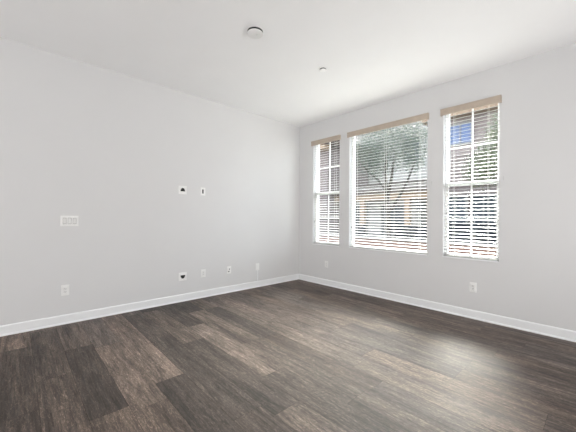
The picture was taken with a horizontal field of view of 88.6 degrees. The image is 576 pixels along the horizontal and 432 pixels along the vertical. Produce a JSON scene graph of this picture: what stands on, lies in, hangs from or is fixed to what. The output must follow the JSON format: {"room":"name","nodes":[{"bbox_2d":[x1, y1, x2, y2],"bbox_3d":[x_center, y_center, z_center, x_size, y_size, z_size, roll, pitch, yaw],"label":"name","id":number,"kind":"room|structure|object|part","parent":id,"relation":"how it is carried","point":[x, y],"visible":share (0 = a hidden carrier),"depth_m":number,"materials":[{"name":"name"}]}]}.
{"room":"empty living room","nodes":[
{"label":"empty living room","id":0,"kind":"room"},
{"bbox_2d":[0,37,299,325],"bbox_3d":[-2.779,-0.291,3.184,8.350,3.000,0.180,1,0,-43],"label":"wall","id":1,"kind":"structure","parent":0,"point":[113,151],"depth_m":3.73,"materials":[{"name":"white paint"}]},
{"bbox_2d":[61,285,68,295],"bbox_3d":[-2.504,0.834,3.314,0.074,0.118,0.008,1,0,-43],"label":"wall outlet","id":2,"kind":"object","parent":1,"relation":"attached to","point":[64,288],"visible":1,"depth_m":3.31,"materials":[{"name":"plastic"}]},
{"bbox_2d":[60,216,78,225],"bbox_3d":[-2.471,0.056,3.338,0.166,0.118,0.012,1,0,-43],"label":"light switch","id":3,"kind":"object","parent":1,"relation":"attached to","point":[64,220],"visible":1,"depth_m":3.34,"materials":[{"name":"plastic"}]},
{"bbox_2d":[0,274,298,336],"bbox_3d":[-2.719,1.157,3.108,8.000,0.105,0.022,1,0,-43],"label":"baseboard","id":4,"kind":"structure","parent":1,"relation":"attached to","point":[15,328],"depth_m":3.72,"materials":[{"name":"paint"}]},
{"bbox_2d":[179,272,186,280],"bbox_3d":[-1.509,0.868,4.231,0.118,0.118,0.010,1,0,-43],"label":"cable plate","id":5,"kind":"object","parent":1,"relation":"attached to","point":[182,276],"visible":1,"depth_m":4.23,"materials":[{"name":"plastic"}]},
{"bbox_2d":[179,186,186,193],"bbox_3d":[-1.508,-0.373,4.227,0.118,0.118,0.010,1,0,-43],"label":"cable plate","id":6,"kind":"object","parent":1,"relation":"attached to","point":[182,189],"visible":1,"depth_m":4.23,"materials":[{"name":"plastic"}]},
{"bbox_2d":[201,187,204,195],"bbox_3d":[-1.279,-0.369,4.440,0.074,0.118,0.008,1,0,-43],"label":"jack plate","id":7,"kind":"object","parent":1,"relation":"attached to","point":[202,189],"visible":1,"depth_m":4.44,"materials":[{"name":"plastic"}]},
{"bbox_2d":[201,269,205,276],"bbox_3d":[-1.274,0.863,4.444,0.074,0.118,0.015,1,0,-43],"label":"jack plate","id":8,"kind":"object","parent":1,"relation":"attached to","point":[203,271],"visible":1,"depth_m":4.45,"materials":[{"name":"plastic"}]},
{"bbox_2d":[227,266,230,273],"bbox_3d":[-0.948,0.869,4.750,0.074,0.118,0.008,1,0,-43],"label":"jack plate","id":9,"kind":"object","parent":1,"relation":"attached to","point":[228,267],"visible":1,"depth_m":4.74,"materials":[{"name":"plastic"}]},
{"bbox_2d":[0,279,575,431],"bbox_3d":[-0.711,1.318,0.894,8.350,0.200,6.400,1,0,-43],"label":"floor","id":10,"kind":"structure","parent":0,"point":[298,355],"depth_m":2.34,"materials":[{"name":"plastic"}]},
{"bbox_2d":[0,0,575,126],"bbox_3d":[-0.677,-1.907,0.913,8.370,0.250,6.400,1,0,-43],"label":"ceiling","id":11,"kind":"structure","parent":0,"point":[372,52],"depth_m":2.98,"materials":[{"name":"paint"}]},
{"bbox_2d":[247,26,263,38],"bbox_3d":[-0.315,-1.748,2.824,0.160,0.046,0.160,1,0,-43],"label":"smoke detector","id":12,"kind":"object","parent":11,"relation":"attached to","point":[254,32],"visible":1,"depth_m":2.79,"materials":[{"name":"plastic"}]},
{"bbox_2d":[299,43,575,330],"bbox_3d":[2.384,-0.245,3.621,0.170,3.000,6.180,1,0,-43],"label":"wall","id":13,"kind":"structure","parent":0,"point":[533,279],"depth_m":3.39,"materials":[{"name":"white paint"}]},
{"bbox_2d":[315,142,339,244],"bbox_3d":[0.767,-0.438,5.422,0.097,1.947,0.620,1,0,-43],"label":"window","id":14,"kind":"structure","parent":13,"relation":"in","point":[317,193],"depth_m":5.60,"materials":[{"name":"plastic"}]},
{"bbox_3d":[0.767,-0.438,5.422,0.097,1.947,0.620,1,0,-43],"label":"frame","id":15,"kind":"part","parent":14,"relation":"part of","materials":[{"name":"plastic"}]},
{"bbox_2d":[311,135,340,245],"bbox_3d":[0.690,-0.446,5.355,0.105,1.930,0.670,1,0,-43],"label":"window blind","id":16,"kind":"object","parent":14,"relation":"attached to","point":[337,137],"visible":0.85,"depth_m":5.34,"materials":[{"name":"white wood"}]},
{"bbox_3d":[0.703,0.511,5.366,0.048,0.018,0.608,1,0,-43],"label":"rail","id":17,"kind":"part","parent":16,"relation":"part of","materials":[{"name":"white plastic"}]},
{"bbox_3d":[0.842,-0.428,5.227,0.055,1.867,0.002,1,0,-43],"label":"ladder cord","id":18,"kind":"part","parent":16,"relation":"part of","materials":[{"name":"white fabric"}]},
{"bbox_3d":[0.742,0.039,5.401,0.028,0.963,0.592,1,0,-43],"label":"sash","id":19,"kind":"part","parent":14,"relation":"part of","materials":[{"name":"plastic"}]},
{"bbox_3d":[0.773,-0.897,5.425,0.028,1.001,0.592,1,0,-43],"label":"sash","id":20,"kind":"part","parent":14,"relation":"part of","materials":[{"name":"plastic"}]},
{"bbox_2d":[349,247,426,255],"bbox_3d":[1.480,0.530,4.512,0.073,0.014,1.279,1,0,-43],"label":"trim","id":21,"kind":"structure","parent":13,"relation":"attached to","point":[349,247],"depth_m":4.42,"materials":[{"name":"paint"}]},
{"bbox_2d":[351,136,426,252],"bbox_3d":[1.550,-0.435,4.573,0.097,1.947,1.281,1,0,-43],"label":"window","id":22,"kind":"structure","parent":13,"relation":"in","point":[353,140],"depth_m":5.01,"materials":[{"name":"plastic"}]},
{"bbox_3d":[1.550,-0.435,4.573,0.097,1.947,1.281,1,0,-43],"label":"frame","id":23,"kind":"part","parent":22,"relation":"part of","materials":[{"name":"plastic"}]},
{"bbox_2d":[347,113,428,253],"bbox_3d":[1.473,-0.442,4.506,0.105,1.930,1.331,1,0,-43],"label":"window blind","id":24,"kind":"object","parent":22,"relation":"attached to","point":[425,116],"visible":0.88,"depth_m":4.44,"materials":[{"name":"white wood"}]},
{"bbox_3d":[1.138,-0.427,4.907,0.055,1.867,0.002,1,0,-43],"label":"ladder cord","id":25,"kind":"part","parent":24,"relation":"part of","materials":[{"name":"white fabric"}]},
{"bbox_3d":[1.494,-0.426,4.521,0.055,1.867,0.002,1,0,-43],"label":"ladder cord","id":26,"kind":"part","parent":24,"relation":"part of","materials":[{"name":"white fabric"}]},
{"bbox_3d":[1.486,0.514,4.518,0.048,0.018,1.269,1,0,-43],"label":"rail","id":27,"kind":"part","parent":24,"relation":"part of","materials":[{"name":"white plastic"}]},
{"bbox_3d":[1.849,-0.424,4.136,0.055,1.867,0.002,1,0,-43],"label":"ladder cord","id":28,"kind":"part","parent":24,"relation":"part of","materials":[{"name":"white fabric"}]},
{"bbox_2d":[299,274,575,341],"bbox_3d":[2.244,1.201,3.612,0.022,0.105,5.988,1,0,-43],"label":"baseboard","id":29,"kind":"structure","parent":13,"relation":"attached to","point":[569,335],"depth_m":3.71,"materials":[{"name":"paint"}]},
{"bbox_2d":[443,256,498,262],"bbox_3d":[2.260,0.534,3.666,0.073,0.014,0.608,1,0,-43],"label":"trim","id":30,"kind":"structure","parent":13,"relation":"attached to","point":[443,256],"depth_m":3.63,"materials":[{"name":"paint"}]},
{"bbox_2d":[445,103,499,258],"bbox_3d":[2.330,-0.432,3.728,0.097,1.947,0.610,1,0,-43],"label":"window","id":31,"kind":"structure","parent":13,"relation":"in","point":[447,178],"depth_m":3.74,"materials":[{"name":"plastic"}]},
{"bbox_3d":[2.330,-0.432,3.728,0.097,1.947,0.610,1,0,-43],"label":"frame","id":32,"kind":"part","parent":31,"relation":"part of","materials":[{"name":"plastic"}]},
{"bbox_2d":[440,95,501,260],"bbox_3d":[2.254,-0.439,3.661,0.105,1.930,0.660,1,0,-43],"label":"window blind","id":33,"kind":"object","parent":31,"relation":"attached to","point":[495,99],"visible":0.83,"depth_m":3.65,"materials":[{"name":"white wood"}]},
{"bbox_3d":[2.087,-0.765,3.836,0.002,1.195,0.003,1,0,-43],"label":"pull cord","id":34,"kind":"part","parent":33,"relation":"part of","materials":[{"name":"white fabric"}]},
{"bbox_3d":[2.146,-0.423,3.815,0.055,1.867,0.002,1,0,-43],"label":"ladder cord","id":35,"kind":"part","parent":33,"relation":"part of","materials":[{"name":"white fabric"}]},
{"bbox_3d":[2.266,0.517,3.672,0.048,0.018,0.598,1,0,-43],"label":"rail","id":36,"kind":"part","parent":33,"relation":"part of","materials":[{"name":"white plastic"}]},
{"bbox_3d":[2.402,-0.422,3.537,0.055,1.867,0.002,1,0,-43],"label":"ladder cord","id":37,"kind":"part","parent":33,"relation":"part of","materials":[{"name":"white fabric"}]},
{"bbox_3d":[2.305,0.046,3.707,0.028,0.963,0.582,1,0,-43],"label":"sash","id":38,"kind":"part","parent":31,"relation":"part of","materials":[{"name":"plastic"}]},
{"bbox_3d":[2.336,-0.891,3.731,0.028,1.001,0.582,1,0,-43],"label":"sash","id":39,"kind":"part","parent":31,"relation":"part of","materials":[{"name":"plastic"}]},
{"bbox_2d":[470,282,476,292],"bbox_3d":[2.263,0.872,3.606,0.008,0.118,0.074,1,0,-43],"label":"wall outlet","id":40,"kind":"object","parent":13,"relation":"attached to","point":[473,286],"visible":1,"depth_m":3.60,"materials":[{"name":"plastic"}]},
{"label":"outside","id":41,"kind":"structure","parent":0,"visible":0},
{"bbox_3d":[14.970,1.774,19.449,39.829,0.300,60.000,1,0,-43],"label":"ground","id":42,"kind":"structure","parent":41,"visible":0},
{"bbox_2d":[355,225,365,235],"bbox_3d":[1.992,0.846,8.625,0.060,1.250,0.620,1,0,-43],"label":"fence panel","id":43,"kind":"object","parent":42,"relation":"on","point":[362,226],"visible":0.18,"depth_m":8.50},
{"bbox_2d":[356,122,426,237],"bbox_3d":[2.643,-0.461,7.793,1.253,3.871,2.535,1,0,-43],"label":"tree","id":44,"kind":"object","parent":42,"relation":"on","point":[387,201],"visible":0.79,"depth_m":7.61,"materials":[{"name":"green plant"}]},
{"bbox_2d":[356,121,427,183],"bbox_3d":[7.096,-1.806,16.252,4.600,6.700,9.400,1,0,-43],"label":"sky","id":45,"kind":"structure","parent":42,"relation":"on","point":[400,176],"depth_m":14.89,"materials":[{"name":"white"}]},
{"bbox_3d":[6.104,-3.221,14.514,0.060,1.300,0.900,1,0,-43],"label":"window trim","id":46,"kind":"part","parent":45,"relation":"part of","materials":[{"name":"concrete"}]},
{"bbox_2d":[319,234,495,255],"bbox_3d":[0.860,0.966,7.785,0.240,0.985,16.040,1,0,-43],"label":"wall","id":47,"kind":"structure","parent":42,"relation":"on","point":[321,235],"depth_m":5.95,"materials":[{"name":"ceramic"}]},
{"bbox_2d":[319,103,497,242],"bbox_3d":[4.139,-1.067,13.253,4.000,5.150,22.400,1,0,-43],"label":"house","id":48,"kind":"structure","parent":42,"relation":"on","point":[414,194],"depth_m":11.38,"materials":[{"name":"paint"}]},
{"bbox_3d":[3.362,0.179,13.902,0.080,1.390,0.940,1,0,-43],"label":"window trim","id":49,"kind":"part","parent":48,"relation":"part of","materials":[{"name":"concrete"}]},
{"bbox_3d":[4.549,0.184,12.616,0.080,1.390,1.240,1,0,-43],"label":"window trim","id":50,"kind":"part","parent":48,"relation":"part of","materials":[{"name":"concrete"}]},
{"bbox_3d":[5.518,-0.087,11.570,0.080,0.940,0.590,1,0,-43],"label":"window trim","id":51,"kind":"part","parent":48,"relation":"part of","materials":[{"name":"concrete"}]},
{"bbox_3d":[5.754,-0.066,10.134,0.080,1.290,0.760,1,0,-43],"label":"window trim","id":52,"kind":"part","parent":48,"relation":"part of","materials":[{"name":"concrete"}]},
{"bbox_3d":[5.860,-2.791,10.025,0.080,0.780,0.770,1,0,-43],"label":"window trim","id":53,"kind":"part","parent":48,"relation":"part of","materials":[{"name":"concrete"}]},
{"bbox_3d":[6.317,-0.064,9.524,0.080,1.290,0.740,1,0,-43],"label":"window trim","id":54,"kind":"part","parent":48,"relation":"part of","materials":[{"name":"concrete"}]},
{"bbox_2d":[394,223,426,239],"bbox_3d":[3.131,0.831,7.390,0.060,1.290,0.960,1,0,-43],"label":"fence panel","id":55,"kind":"object","parent":42,"relation":"on","point":[422,229],"visible":0.17,"depth_m":7.43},
{"bbox_3d":[2.826,0.830,7.721,0.060,1.290,0.060,1,0,-43],"label":"post","id":56,"kind":"part","parent":55,"relation":"part of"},
{"bbox_2d":[449,222,469,242],"bbox_3d":[3.762,0.803,6.707,0.060,1.350,0.700,1,0,-43],"label":"fence panel","id":57,"kind":"object","parent":42,"relation":"on","point":[464,226],"visible":0.13,"depth_m":6.61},
{"bbox_3d":[3.979,0.804,6.472,0.060,1.350,0.060,1,0,-43],"label":"post","id":58,"kind":"part","parent":57,"relation":"part of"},
{"bbox_2d":[461,113,497,189],"bbox_3d":[5.489,-0.620,6.907,1.448,4.230,2.579,1,0,-43],"label":"tree","id":59,"kind":"object","parent":42,"relation":"on","point":[491,151],"visible":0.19,"depth_m":7.33,"materials":[{"name":"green plant"}]},
{"bbox_2d":[476,222,496,243],"bbox_3d":[4.406,0.806,6.009,0.060,1.350,1.000,1,0,-43],"label":"fence panel","id":60,"kind":"object","parent":42,"relation":"on","point":[477,225],"visible":0.16,"depth_m":6.24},
{"bbox_3d":[4.088,0.805,6.354,0.060,1.350,0.060,1,0,-43],"label":"post","id":61,"kind":"part","parent":60,"relation":"part of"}
]}

